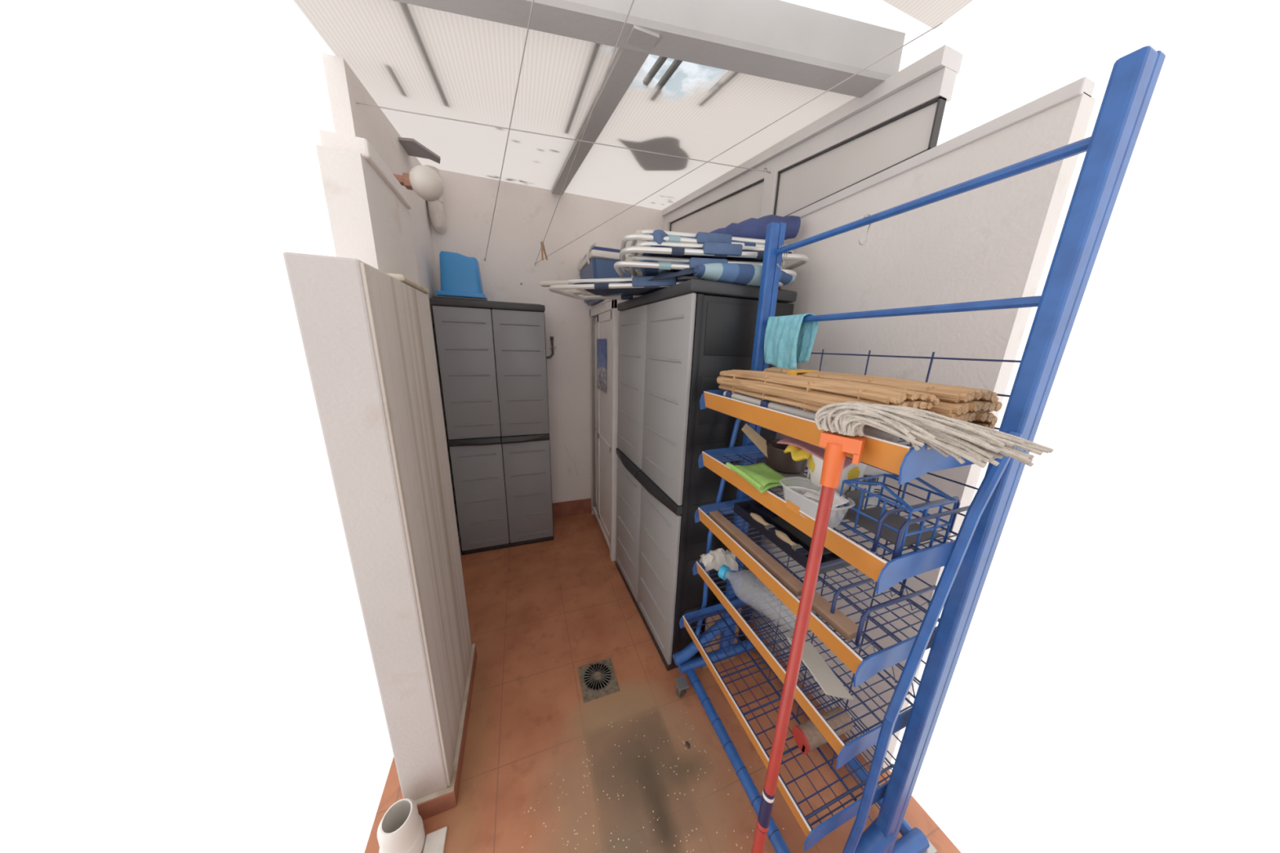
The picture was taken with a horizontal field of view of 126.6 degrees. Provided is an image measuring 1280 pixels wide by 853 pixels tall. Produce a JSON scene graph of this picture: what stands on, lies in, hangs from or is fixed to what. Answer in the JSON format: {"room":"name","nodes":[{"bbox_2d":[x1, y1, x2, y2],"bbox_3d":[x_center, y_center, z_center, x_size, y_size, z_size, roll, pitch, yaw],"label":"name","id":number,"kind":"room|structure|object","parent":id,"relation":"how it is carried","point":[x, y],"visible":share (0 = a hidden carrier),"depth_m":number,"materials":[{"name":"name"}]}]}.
{"room":"storage room","nodes":[
{"label":"storage room","id":0,"kind":"room"},
{"bbox_2d":[283,252,448,799],"bbox_3d":[-0.805,0.420,1.164,0.130,1.767,0.570,-3,15,-20],"label":"wall","id":1,"kind":"structure","parent":0,"point":[328,293],"depth_m":0.83,"materials":[{"name":"paint"}]},
{"bbox_2d":[385,272,429,293],"bbox_3d":[-0.804,-0.478,1.080,0.106,0.020,0.300,-3,15,-20],"label":"trim","id":2,"kind":"structure","parent":1,"relation":"attached to","point":[402,277],"depth_m":1.02,"materials":[{"name":"white wood"}]},
{"bbox_2d":[360,262,471,787],"bbox_3d":[-0.741,0.386,1.179,0.008,1.690,0.562,-3,15,-20],"label":"wall","id":3,"kind":"structure","parent":1,"relation":"attached to","point":[399,314],"depth_m":1.06,"materials":[{"name":"paint"}]},
{"bbox_2d":[413,643,475,804],"bbox_3d":[-0.819,1.197,1.365,0.151,0.006,0.598,-3,15,-20],"label":"trim","id":4,"kind":"structure","parent":1,"relation":"attached to","point":[451,788],"depth_m":1.23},
{"bbox_2d":[417,644,477,820],"bbox_3d":[-0.819,1.238,1.375,0.153,0.078,0.600,-3,15,-20],"label":"baseboard","id":5,"kind":"object","parent":1,"relation":"attached to","point":[442,803],"visible":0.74,"depth_m":1.13,"materials":[{"name":"tile"}]},
{"bbox_2d":[315,144,419,284],"bbox_3d":[-0.958,0.185,1.374,0.100,2.110,0.460,-3,15,-20],"label":"wall","id":6,"kind":"structure","parent":0,"point":[370,224],"depth_m":0.97,"materials":[{"name":"grey paint"}]},
{"bbox_2d":[318,129,412,208],"bbox_3d":[-0.919,-0.862,1.112,0.115,0.050,0.420,-3,15,-20],"label":"trim","id":7,"kind":"structure","parent":6,"relation":"attached to","point":[328,139],"depth_m":0.94,"materials":[{"name":"paint"}]},
{"bbox_2d":[321,52,459,533],"bbox_3d":[-1.302,-0.267,1.935,0.060,2.690,1.130,-3,15,-20],"label":"wall","id":8,"kind":"structure","parent":0,"point":[344,88],"depth_m":1.46,"materials":[{"name":"paint"}]},
{"bbox_2d":[393,164,443,200],"bbox_3d":[-0.970,-1.002,1.353,0.257,0.180,0.124,-3,15,-20],"label":"wall lamp","id":9,"kind":"object","parent":8,"relation":"attached to","point":[423,180],"visible":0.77,"depth_m":1.33,"materials":[{"name":"white glass"}]},
{"bbox_2d":[457,531,462,554],"bbox_3d":[-1.321,0.952,2.298,0.012,0.150,1.018,-3,15,-20],"label":"baseboard","id":10,"kind":"structure","parent":8,"relation":"attached to","point":[459,535],"depth_m":2.47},
{"bbox_2d":[430,168,664,511],"bbox_3d":[-0.657,-0.465,2.776,1.880,2.700,0.060,-3,15,-20],"label":"wall","id":11,"kind":"structure","parent":0,"point":[523,214],"depth_m":2.52,"materials":[{"name":"paint"}]},
{"bbox_2d":[424,164,446,233],"bbox_3d":[-1.361,-1.498,2.142,0.096,0.368,0.104,-3,15,-20],"label":"downpipe","id":12,"kind":"object","parent":11,"relation":"attached to","point":[436,211],"visible":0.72,"depth_m":2.13,"materials":[{"name":"white plastic"}]},
{"bbox_2d":[546,336,555,358],"bbox_3d":[-0.738,-0.645,2.641,0.091,0.179,0.041,-3,15,-20],"label":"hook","id":13,"kind":"object","parent":11,"relation":"attached to","point":[551,337],"visible":0.93,"depth_m":2.63,"materials":[{"name":"metal"}]},
{"bbox_2d":[552,497,591,518],"bbox_3d":[-0.989,0.797,2.947,1.090,0.150,0.012,-3,15,-20],"label":"baseboard","id":14,"kind":"structure","parent":11,"relation":"attached to","point":[565,508],"depth_m":3.06,"materials":[{"name":"tile"}]},
{"bbox_2d":[574,22,632,141],"bbox_3d":[-0.170,-1.279,1.247,0.010,0.113,0.801,-4,15,-22],"label":"trim","id":15,"kind":"structure","parent":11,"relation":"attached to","point":[618,50],"depth_m":1.21,"materials":[{"name":"white metal"}]},
{"bbox_2d":[551,24,659,195],"bbox_3d":[-0.301,-1.464,1.661,0.078,0.276,1.734,-4,15,-22],"label":"ceiling beam","id":16,"kind":"structure","parent":11,"relation":"attached to","point":[628,63],"depth_m":1.22,"materials":[{"name":"metal"}]},
{"bbox_2d":[663,66,956,224],"bbox_3d":[0.570,-1.378,1.843,0.055,0.318,2.030,-3,15,-20],"label":"beam","id":17,"kind":"structure","parent":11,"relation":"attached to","point":[941,82],"depth_m":1.22,"materials":[{"name":"white paint"}]},
{"bbox_2d":[662,44,963,216],"bbox_3d":[0.567,-1.433,1.828,0.085,0.296,2.030,-3,15,-20],"label":"beam","id":18,"kind":"structure","parent":11,"relation":"attached to","point":[944,56],"depth_m":1.19,"materials":[{"name":"white paint"}]},
{"bbox_3d":[-1.130,-1.217,2.348,0.006,0.022,0.036,-3,15,-20],"label":"wall hook","id":19,"kind":"object","parent":11,"relation":"attached to","visible":0},
{"bbox_2d":[484,0,533,258],"bbox_3d":[-0.562,-1.116,1.333,0.003,0.334,2.339,-6,16,-29],"label":"clothesline","id":20,"kind":"object","parent":19,"relation":"attached to","point":[532,0],"visible":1,"depth_m":1.07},
{"bbox_3d":[-0.801,-1.246,2.464,0.006,0.022,0.036,-3,15,-20],"label":"wall hook","id":21,"kind":"object","parent":11,"relation":"attached to","visible":0},
{"bbox_2d":[535,0,634,262],"bbox_3d":[-0.331,-1.113,1.452,0.003,0.265,2.258,-5,16,-24],"label":"clothesline","id":22,"kind":"object","parent":21,"relation":"attached to","point":[633,0],"visible":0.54,"depth_m":1.04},
{"bbox_2d":[540,241,547,260],"bbox_3d":[-0.639,-1.169,2.149,0.041,0.113,0.013,-8,17,-34],"label":"clothespin","id":23,"kind":"object","parent":22,"relation":"hanging from","point":[541,242],"visible":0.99,"depth_m":2.14,"materials":[{"name":"brown wood"}]},
{"bbox_2d":[535,22,942,263],"bbox_3d":[-0.020,-1.137,1.645,0.003,0.234,2.287,-11,19,-42],"label":"clothesline","id":24,"kind":"object","parent":21,"relation":"attached to","point":[942,22],"visible":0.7,"depth_m":1.09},
{"bbox_2d":[293,0,855,210],"bbox_3d":[-0.294,-1.453,1.653,1.840,0.237,1.915,-3,15,-20],"label":"ceiling","id":25,"kind":"structure","parent":0,"point":[407,57],"depth_m":1.31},
{"bbox_2d":[397,137,440,164],"bbox_3d":[-1.202,-1.516,1.773,0.160,0.027,0.230,-3,15,-20],"label":"board","id":26,"kind":"object","parent":25,"relation":"attached to","point":[413,148],"visible":1,"depth_m":1.76,"materials":[{"name":"grey wood"}]},
{"bbox_2d":[392,0,905,97],"bbox_3d":[0.031,-1.200,0.934,1.656,0.125,0.090,-1,14,-11],"label":"ceiling beam","id":27,"kind":"structure","parent":25,"relation":"attached to","point":[779,40],"depth_m":0.96,"materials":[{"name":"paint"}]},
{"bbox_2d":[643,56,666,84],"bbox_3d":[0.069,-1.220,1.076,0.018,0.044,0.258,-4,15,-22],"label":"batten","id":28,"kind":"object","parent":25,"relation":"attached to","point":[660,60],"visible":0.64,"depth_m":1.11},
{"bbox_2d":[656,59,683,88],"bbox_3d":[0.107,-1.233,1.116,0.018,0.053,0.330,-4,15,-21],"label":"batten","id":29,"kind":"object","parent":25,"relation":"attached to","point":[675,64],"visible":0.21,"depth_m":1.09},
{"bbox_2d":[364,511,960,852],"bbox_3d":[-0.113,1.268,1.602,1.840,0.050,3.380,-3,15,-20],"label":"floor","id":30,"kind":"structure","parent":0,"point":[545,770],"depth_m":1.34,"materials":[{"name":"tile"}]},
{"bbox_2d":[377,798,425,852],"bbox_3d":[-0.753,1.284,1.014,0.112,0.170,0.112,-3,15,-20],"label":"drain pipe","id":31,"kind":"object","parent":30,"relation":"on","point":[401,829],"visible":1,"depth_m":1.00,"materials":[{"name":"white plastic"}]},
{"bbox_2d":[422,826,447,852],"bbox_3d":[-0.656,1.366,1.019,0.060,0.014,0.122,-3,15,-20],"label":"board","id":32,"kind":"object","parent":30,"relation":"on","point":[435,841],"visible":1,"depth_m":1.05,"materials":[{"name":"white wood"}]},
{"bbox_2d":[430,297,554,555],"bbox_3d":[-1.068,0.030,2.496,0.692,1.854,0.394,-3,15,-20],"label":"storage cabinet","id":33,"kind":"object","parent":30,"relation":"on","point":[492,354],"visible":1,"depth_m":2.31,"materials":[{"name":"grey plastic"}]},
{"bbox_2d":[431,294,485,300],"bbox_3d":[-1.214,-0.864,2.200,0.300,0.016,0.290,-3,15,-20],"label":"plastic tray","id":34,"kind":"object","parent":33,"relation":"on","point":[433,295],"visible":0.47,"depth_m":2.07,"materials":[{"name":"plastic"}]},
{"bbox_2d":[435,250,487,300],"bbox_3d":[-1.201,-1.008,2.167,0.284,0.276,0.224,-3,15,-20],"label":"bucket","id":35,"kind":"object","parent":34,"relation":"on","point":[460,274],"visible":0.83,"depth_m":2.09,"materials":[{"name":"blue plastic"}]},
{"bbox_2d":[577,657,619,703],"bbox_3d":[-0.206,1.238,1.583,0.172,0.010,0.176,-3,15,-20],"label":"floor drain","id":36,"kind":"object","parent":30,"relation":"on","point":[597,679],"visible":1,"depth_m":1.57,"materials":[{"name":"metal"}]},
{"bbox_2d":[589,298,628,561],"bbox_3d":[-0.084,0.005,2.641,0.506,1.890,0.770,-3,15,-20],"label":"door","id":37,"kind":"structure","parent":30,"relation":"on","point":[604,315],"depth_m":2.44,"materials":[{"name":"white metal"}]},
{"bbox_2d":[596,338,606,393],"bbox_3d":[-0.290,-0.461,2.417,0.003,0.380,0.290,-3,15,-20],"label":"poster","id":38,"kind":"object","parent":37,"relation":"attached to","point":[601,343],"visible":1,"depth_m":2.40,"materials":[{"name":"blue paper"}]},
{"bbox_2d":[576,241,641,306],"bbox_3d":[-0.185,-1.095,2.390,0.503,0.354,0.536,-3,15,-20],"label":"box","id":39,"kind":"object","parent":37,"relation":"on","point":[598,262],"visible":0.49,"depth_m":2.12,"materials":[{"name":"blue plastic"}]},
{"bbox_2d":[685,741,689,749],"bbox_3d":[0.198,1.316,1.330,0.016,0.009,0.027,-3,15,-20],"label":"dry leaf","id":40,"kind":"object","parent":30,"relation":"on","point":[687,744],"visible":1,"depth_m":1.33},
{"bbox_2d":[615,279,796,671],"bbox_3d":[0.227,0.228,1.884,0.552,1.846,0.878,-4,15,-22],"label":"storage cabinet","id":41,"kind":"object","parent":30,"relation":"on","point":[675,341],"visible":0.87,"depth_m":1.51,"materials":[{"name":"grey plastic"}]},
{"bbox_2d":[539,275,782,299],"bbox_3d":[0.078,-0.682,1.591,1.148,0.052,0.376,6,15,17],"label":"beach chair","id":42,"kind":"object","parent":41,"relation":"on","point":[634,286],"visible":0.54,"depth_m":1.54,"materials":[{"name":"metal"}]},
{"bbox_2d":[648,267,697,280],"bbox_3d":[0.168,-0.655,1.401,0.182,0.062,0.342,-12,19,-43],"label":"fabric","id":43,"kind":"object","parent":42,"relation":"on","point":[686,272],"visible":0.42,"depth_m":1.33,"materials":[{"name":"blue fabric"}]},
{"bbox_2d":[613,256,796,277],"bbox_3d":[0.277,-0.701,1.490,0.760,0.073,0.436,3,14,4],"label":"beach chair","id":44,"kind":"object","parent":42,"relation":"on","point":[650,265],"visible":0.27,"depth_m":1.31,"materials":[{"name":"metal"}]},
{"bbox_2d":[620,241,808,274],"bbox_3d":[0.304,-0.747,1.466,0.780,0.052,0.436,1,14,-3],"label":"beach chair","id":45,"kind":"object","parent":44,"relation":"on","point":[730,251],"visible":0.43,"depth_m":1.27,"materials":[{"name":"metal"}]},
{"bbox_2d":[652,229,667,244],"bbox_3d":[0.080,-0.749,1.294,0.066,0.072,0.048,-9,18,-36],"label":"cloth bundle","id":46,"kind":"object","parent":45,"relation":"on","point":[659,235],"visible":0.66,"depth_m":1.27,"materials":[{"name":"blue fabric"}]},
{"bbox_2d":[619,229,764,258],"bbox_3d":[0.270,-0.807,1.492,0.720,0.052,0.416,1,14,-6],"label":"beach chair","id":47,"kind":"object","parent":45,"relation":"on","point":[700,237],"visible":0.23,"depth_m":1.30,"materials":[{"name":"metal"}]},
{"bbox_2d":[709,214,800,239],"bbox_3d":[0.428,-0.886,1.473,0.548,0.125,0.117,5,15,12],"label":"parasol","id":48,"kind":"object","parent":47,"relation":"on","point":[752,228],"visible":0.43,"depth_m":1.41,"materials":[{"name":"fabric"}]},
{"bbox_2d":[693,262,795,286],"bbox_3d":[0.420,-0.604,1.285,0.420,0.077,0.135,-2,15,-14],"label":"cushion","id":49,"kind":"object","parent":41,"relation":"on","point":[747,274],"visible":0.75,"depth_m":1.22,"materials":[{"name":"fabric"}]},
{"bbox_2d":[751,400,1053,852],"bbox_3d":[0.418,0.695,0.753,0.386,1.504,0.239,0,14,-5],"label":"mop","id":50,"kind":"object","parent":30,"relation":"on","point":[958,438],"visible":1,"depth_m":0.63,"materials":[{"name":"red plastic"}]},
{"bbox_2d":[756,816,768,832],"bbox_3d":[0.289,0.935,0.758,0.027,0.016,0.026,-3,15,-20],"label":"print","id":51,"kind":"object","parent":50,"relation":"attached to","point":[762,827],"depth_m":0.75,"materials":[{"name":"red plastic"}]},
{"bbox_2d":[762,790,774,803],"bbox_3d":[0.299,0.857,0.749,0.027,0.013,0.026,-3,15,-20],"label":"print","id":52,"kind":"object","parent":50,"relation":"on","point":[767,797],"depth_m":0.74},
{"bbox_2d":[818,431,866,488],"bbox_3d":[0.401,0.072,0.655,0.050,0.108,0.077,-11,19,-41],"label":"socket","id":53,"kind":"object","parent":50,"relation":"attached to","point":[837,444],"depth_m":0.64,"materials":[{"name":"orange plastic"}]},
{"bbox_2d":[672,45,1165,852],"bbox_3d":[0.574,0.344,1.064,0.570,2.044,0.810,-3,15,-20],"label":"shelving rack","id":54,"kind":"object","parent":30,"relation":"on","point":[966,560],"visible":0.83,"depth_m":0.76,"materials":[{"name":"blue metal"}]},
{"bbox_2d":[699,548,737,571],"bbox_3d":[0.334,0.561,1.363,0.151,0.094,0.091,-3,15,-20],"label":"plastic bag","id":55,"kind":"object","parent":54,"relation":"on","point":[714,559],"visible":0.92,"depth_m":1.35,"materials":[{"name":"white plastic"}]},
{"bbox_2d":[718,564,730,580],"bbox_3d":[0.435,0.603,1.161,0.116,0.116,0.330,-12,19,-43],"label":"cap","id":56,"kind":"object","parent":54,"relation":"on","point":[724,571],"visible":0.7,"depth_m":1.25,"materials":[{"name":"blue plastic"}]},
{"bbox_2d":[709,511,803,596],"bbox_3d":[0.371,0.405,1.092,0.038,0.022,0.450,-4,15,-20],"label":"wooden plank","id":57,"kind":"object","parent":54,"relation":"on","point":[775,568],"visible":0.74,"depth_m":1.03,"materials":[{"name":"brown wood"}]},
{"bbox_2d":[741,423,771,458],"bbox_3d":[0.444,0.052,1.210,0.041,0.092,0.162,-3,15,-20],"label":"wooden stake","id":58,"kind":"object","parent":54,"relation":"on","point":[753,436],"visible":0.86,"depth_m":1.21,"materials":[{"name":"brown wood"}]},
{"bbox_2d":[725,462,799,493],"bbox_3d":[0.381,0.154,1.008,0.136,0.038,0.189,-3,15,-20],"label":"folded cloth","id":59,"kind":"object","parent":54,"relation":"on","point":[761,476],"visible":1,"depth_m":0.98,"materials":[{"name":"green fabric"}]},
{"bbox_2d":[750,462,807,486],"bbox_3d":[0.459,0.164,1.094,0.196,0.010,0.196,-3,15,-20],"label":"round tray","id":60,"kind":"object","parent":54,"relation":"on","point":[800,478],"visible":0.21,"depth_m":1.07,"materials":[{"name":"grey plastic"}]},
{"bbox_2d":[764,439,807,473],"bbox_3d":[0.520,0.106,1.146,0.144,0.084,0.143,-3,15,-20],"label":"cooking pot","id":61,"kind":"object","parent":60,"relation":"on","point":[778,460],"visible":0.65,"depth_m":1.10,"materials":[{"name":"brown metal"}]},
{"bbox_2d":[783,444,811,461],"bbox_3d":[0.466,0.074,0.920,0.075,0.046,0.080,-3,15,-20],"label":"cleaning cloth","id":62,"kind":"object","parent":61,"relation":"in","point":[797,454],"visible":0.66,"depth_m":0.91,"materials":[{"name":"yellow fabric"}]},
{"bbox_2d":[777,244,786,267],"bbox_3d":[0.510,-0.611,1.158,0.037,0.077,0.009,-3,15,-20],"label":"wire hook","id":63,"kind":"object","parent":54,"relation":"hanging from","point":[781,245],"visible":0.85,"depth_m":1.16,"materials":[{"name":"metal"}]},
{"bbox_2d":[777,244,788,268],"bbox_3d":[0.512,-0.610,1.153,0.037,0.078,0.011,-3,15,-20],"label":"wire hook","id":64,"kind":"object","parent":54,"relation":"hanging from","point":[784,244],"visible":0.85,"depth_m":1.15,"materials":[{"name":"metal"}]},
{"bbox_2d":[764,313,818,368],"bbox_3d":[0.532,-0.299,1.155,0.060,0.190,0.193,-3,15,-20],"label":"cleaning cloth","id":65,"kind":"object","parent":54,"relation":"hanging from","point":[788,340],"visible":0.97,"depth_m":1.13,"materials":[{"name":"teal fabric"}]},
{"bbox_2d":[733,499,851,574],"bbox_3d":[0.532,0.379,1.178,0.154,0.038,0.406,-3,15,-20],"label":"tray","id":66,"kind":"object","parent":54,"relation":"on","point":[744,509],"visible":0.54,"depth_m":1.16,"materials":[{"name":"black plastic"}]},
{"bbox_2d":[750,512,781,534],"bbox_3d":[0.454,0.351,1.178,0.030,0.024,0.135,-4,15,-22],"label":"brush","id":67,"kind":"object","parent":66,"relation":"in","point":[771,527],"visible":0.96,"depth_m":1.17,"materials":[{"name":"brown wood"}]},
{"bbox_2d":[774,529,808,556],"bbox_3d":[0.497,0.381,1.064,0.030,0.024,0.135,-3,15,-20],"label":"brush","id":68,"kind":"object","parent":66,"relation":"in","point":[797,548],"visible":0.89,"depth_m":1.05,"materials":[{"name":"brown wood"}]},
{"bbox_2d":[771,516,833,555],"bbox_3d":[0.552,0.370,1.107,0.060,0.008,0.220,-3,15,-20],"label":"board","id":69,"kind":"object","parent":66,"relation":"on","point":[800,535],"visible":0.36,"depth_m":1.11,"materials":[{"name":"black plastic"}]},
{"bbox_2d":[785,500,799,514],"bbox_3d":[0.448,0.199,0.835,0.111,0.071,0.181,-3,15,-20],"label":"label","id":70,"kind":"object","parent":54,"relation":"on","point":[790,505],"visible":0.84,"depth_m":0.84,"materials":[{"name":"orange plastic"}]},
{"bbox_2d":[783,486,848,510],"bbox_3d":[0.444,0.175,0.830,0.092,0.040,0.143,-3,15,-20],"label":"pile","id":71,"kind":"object","parent":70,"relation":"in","point":[814,495],"visible":0.65,"depth_m":0.82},
{"bbox_2d":[723,391,899,442],"bbox_3d":[0.402,-0.047,0.893,0.031,0.028,0.575,-3,15,-20],"label":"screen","id":72,"kind":"object","parent":54,"relation":"on","point":[867,430],"visible":0.62,"depth_m":0.86,"materials":[{"name":"white plastic"}]},
{"bbox_2d":[786,636,853,701],"bbox_3d":[0.513,0.693,0.930,0.093,0.044,0.170,-1,14,-10],"label":"cardboard sheet","id":73,"kind":"object","parent":54,"relation":"on","point":[825,677],"visible":0.93,"depth_m":0.91,"materials":[{"name":"beige cardboard"}]},
{"bbox_2d":[791,706,853,755],"bbox_3d":[0.578,0.956,1.018,0.187,0.064,0.062,-3,15,-20],"label":"tape roll","id":74,"kind":"object","parent":54,"relation":"on","point":[806,735],"visible":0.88,"depth_m":1.00,"materials":[{"name":"red plastic"}]},
{"bbox_2d":[716,369,939,428],"bbox_3d":[0.440,-0.105,0.912,0.169,0.079,0.631,-3,15,-17],"label":"bamboo blind","id":75,"kind":"object","parent":54,"relation":"on","point":[808,393],"visible":0.85,"depth_m":0.78,"materials":[{"name":"brown wood"}]},
{"bbox_2d":[811,591,858,640],"bbox_3d":[0.483,0.477,0.820,0.045,0.022,0.135,-4,15,-22],"label":"wooden plank","id":76,"kind":"object","parent":54,"relation":"on","point":[838,621],"visible":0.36,"depth_m":0.80,"materials":[{"name":"brown wood"}]},
{"bbox_2d":[805,453,866,512],"bbox_3d":[0.539,0.143,0.898,0.146,0.152,0.146,-3,15,-20],"label":"canister","id":77,"kind":"object","parent":54,"relation":"on","point":[852,471],"visible":0.28,"depth_m":0.86,"materials":[{"name":"white plastic"}]},
{"bbox_2d":[807,474,810,488],"bbox_3d":[0.474,0.161,0.904,0.005,0.065,0.019,2,14,0],"label":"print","id":78,"kind":"object","parent":77,"relation":"attached to","point":[808,475],"depth_m":0.90,"materials":[{"name":"grey plastic"}]},
{"bbox_2d":[808,456,814,472],"bbox_3d":[0.472,0.104,0.889,0.004,0.043,0.034,2,14,-1],"label":"print","id":79,"kind":"object","parent":77,"relation":"attached to","point":[811,460],"depth_m":0.89,"materials":[{"name":"yellow plastic"}]},
{"bbox_2d":[777,436,852,468],"bbox_3d":[0.523,0.059,0.898,0.152,0.029,0.221,-3,15,-20],"label":"cleaning cloth","id":80,"kind":"object","parent":77,"relation":"on","point":[818,452],"visible":0.27,"depth_m":0.89,"materials":[{"name":"pink fabric"}]},
{"bbox_2d":[847,466,860,479],"bbox_3d":[0.548,0.122,0.824,0.034,0.043,0.004,0,14,-8],"label":"print","id":81,"kind":"object","parent":77,"relation":"attached to","point":[853,473],"depth_m":0.82,"materials":[{"name":"yellow plastic"}]},
{"bbox_2d":[857,213,871,245],"bbox_3d":[0.615,-0.537,0.879,0.037,0.077,0.003,-3,15,-20],"label":"wire hook","id":82,"kind":"object","parent":54,"relation":"hanging from","point":[864,242],"visible":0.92,"depth_m":0.88,"materials":[{"name":"metal"}]},
{"bbox_2d":[763,367,1002,429],"bbox_3d":[0.592,-0.104,0.942,0.202,0.102,0.622,-3,15,-20],"label":"bamboo blind","id":83,"kind":"object","parent":54,"relation":"on","point":[957,402],"visible":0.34,"depth_m":0.68,"materials":[{"name":"brown wood"}]},
{"bbox_2d":[834,473,958,557],"bbox_3d":[0.592,0.188,0.755,0.156,0.139,0.156,-3,15,-20],"label":"wire basket","id":84,"kind":"object","parent":54,"relation":"on","point":[866,518],"visible":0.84,"depth_m":0.74,"materials":[{"name":"blue metal"}]},
{"bbox_2d":[859,465,886,505],"bbox_3d":[0.612,0.157,0.858,0.060,0.110,0.002,5,15,14],"label":"tag","id":85,"kind":"object","parent":84,"relation":"attached to","point":[869,470],"visible":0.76,"depth_m":0.85,"materials":[{"name":"paper"}]},
{"bbox_2d":[751,93,1096,769],"bbox_3d":[0.596,0.023,2.059,0.060,2.180,2.330,-3,15,-20],"label":"wall","id":86,"kind":"structure","parent":0,"point":[993,241],"depth_m":1.03,"materials":[{"name":"grey paint"}]},
{"bbox_2d":[662,221,670,231],"bbox_3d":[0.234,-1.496,2.743,0.070,0.406,0.110,-3,15,-20],"label":"trim","id":87,"kind":"structure","parent":86,"relation":"attached to","point":[666,226],"depth_m":2.65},
{"bbox_2d":[669,178,764,233],"bbox_3d":[0.451,-1.352,2.163,0.028,0.371,1.160,-3,15,-20],"label":"window","id":88,"kind":"structure","parent":86,"relation":"in","point":[744,204],"depth_m":1.96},
{"bbox_2d":[760,168,777,217],"bbox_3d":[0.662,-1.120,1.619,0.062,0.256,0.085,-3,15,-20],"label":"trim","id":89,"kind":"structure","parent":86,"relation":"attached to","point":[770,184],"depth_m":1.59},
{"bbox_2d":[773,95,946,216],"bbox_3d":[0.788,-1.036,1.270,0.028,0.218,0.675,-3,15,-20],"label":"window","id":90,"kind":"structure","parent":86,"relation":"in","point":[906,135],"depth_m":1.20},
{"bbox_2d":[789,76,1095,217],"bbox_3d":[0.614,-1.043,1.784,0.050,0.032,2.330,-3,15,-20],"label":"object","id":91,"kind":"structure","parent":86,"relation":"attached to","point":[1085,85],"depth_m":0.90,"materials":[{"name":"white paint"}]},
{"bbox_3d":[0.621,-1.253,1.574,0.043,0.018,0.005,-3,15,-20],"label":"wall hook","id":92,"kind":"object","parent":86,"relation":"attached to","visible":0},
{"bbox_2d":[355,102,766,172],"bbox_3d":[-0.223,-1.234,1.395,1.732,0.017,0.004,-1,15,-12],"label":"clothesline","id":93,"kind":"object","parent":92,"relation":"attached to","point":[356,102],"visible":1,"depth_m":1.35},
{"bbox_2d":[882,0,973,29],"bbox_3d":[0.321,-1.079,0.082,1.900,0.001,1.450,-3,15,-20],"label":"ceiling","id":94,"kind":"structure","parent":0,"point":[931,13],"depth_m":1.00,"materials":[{"name":"white paint"}]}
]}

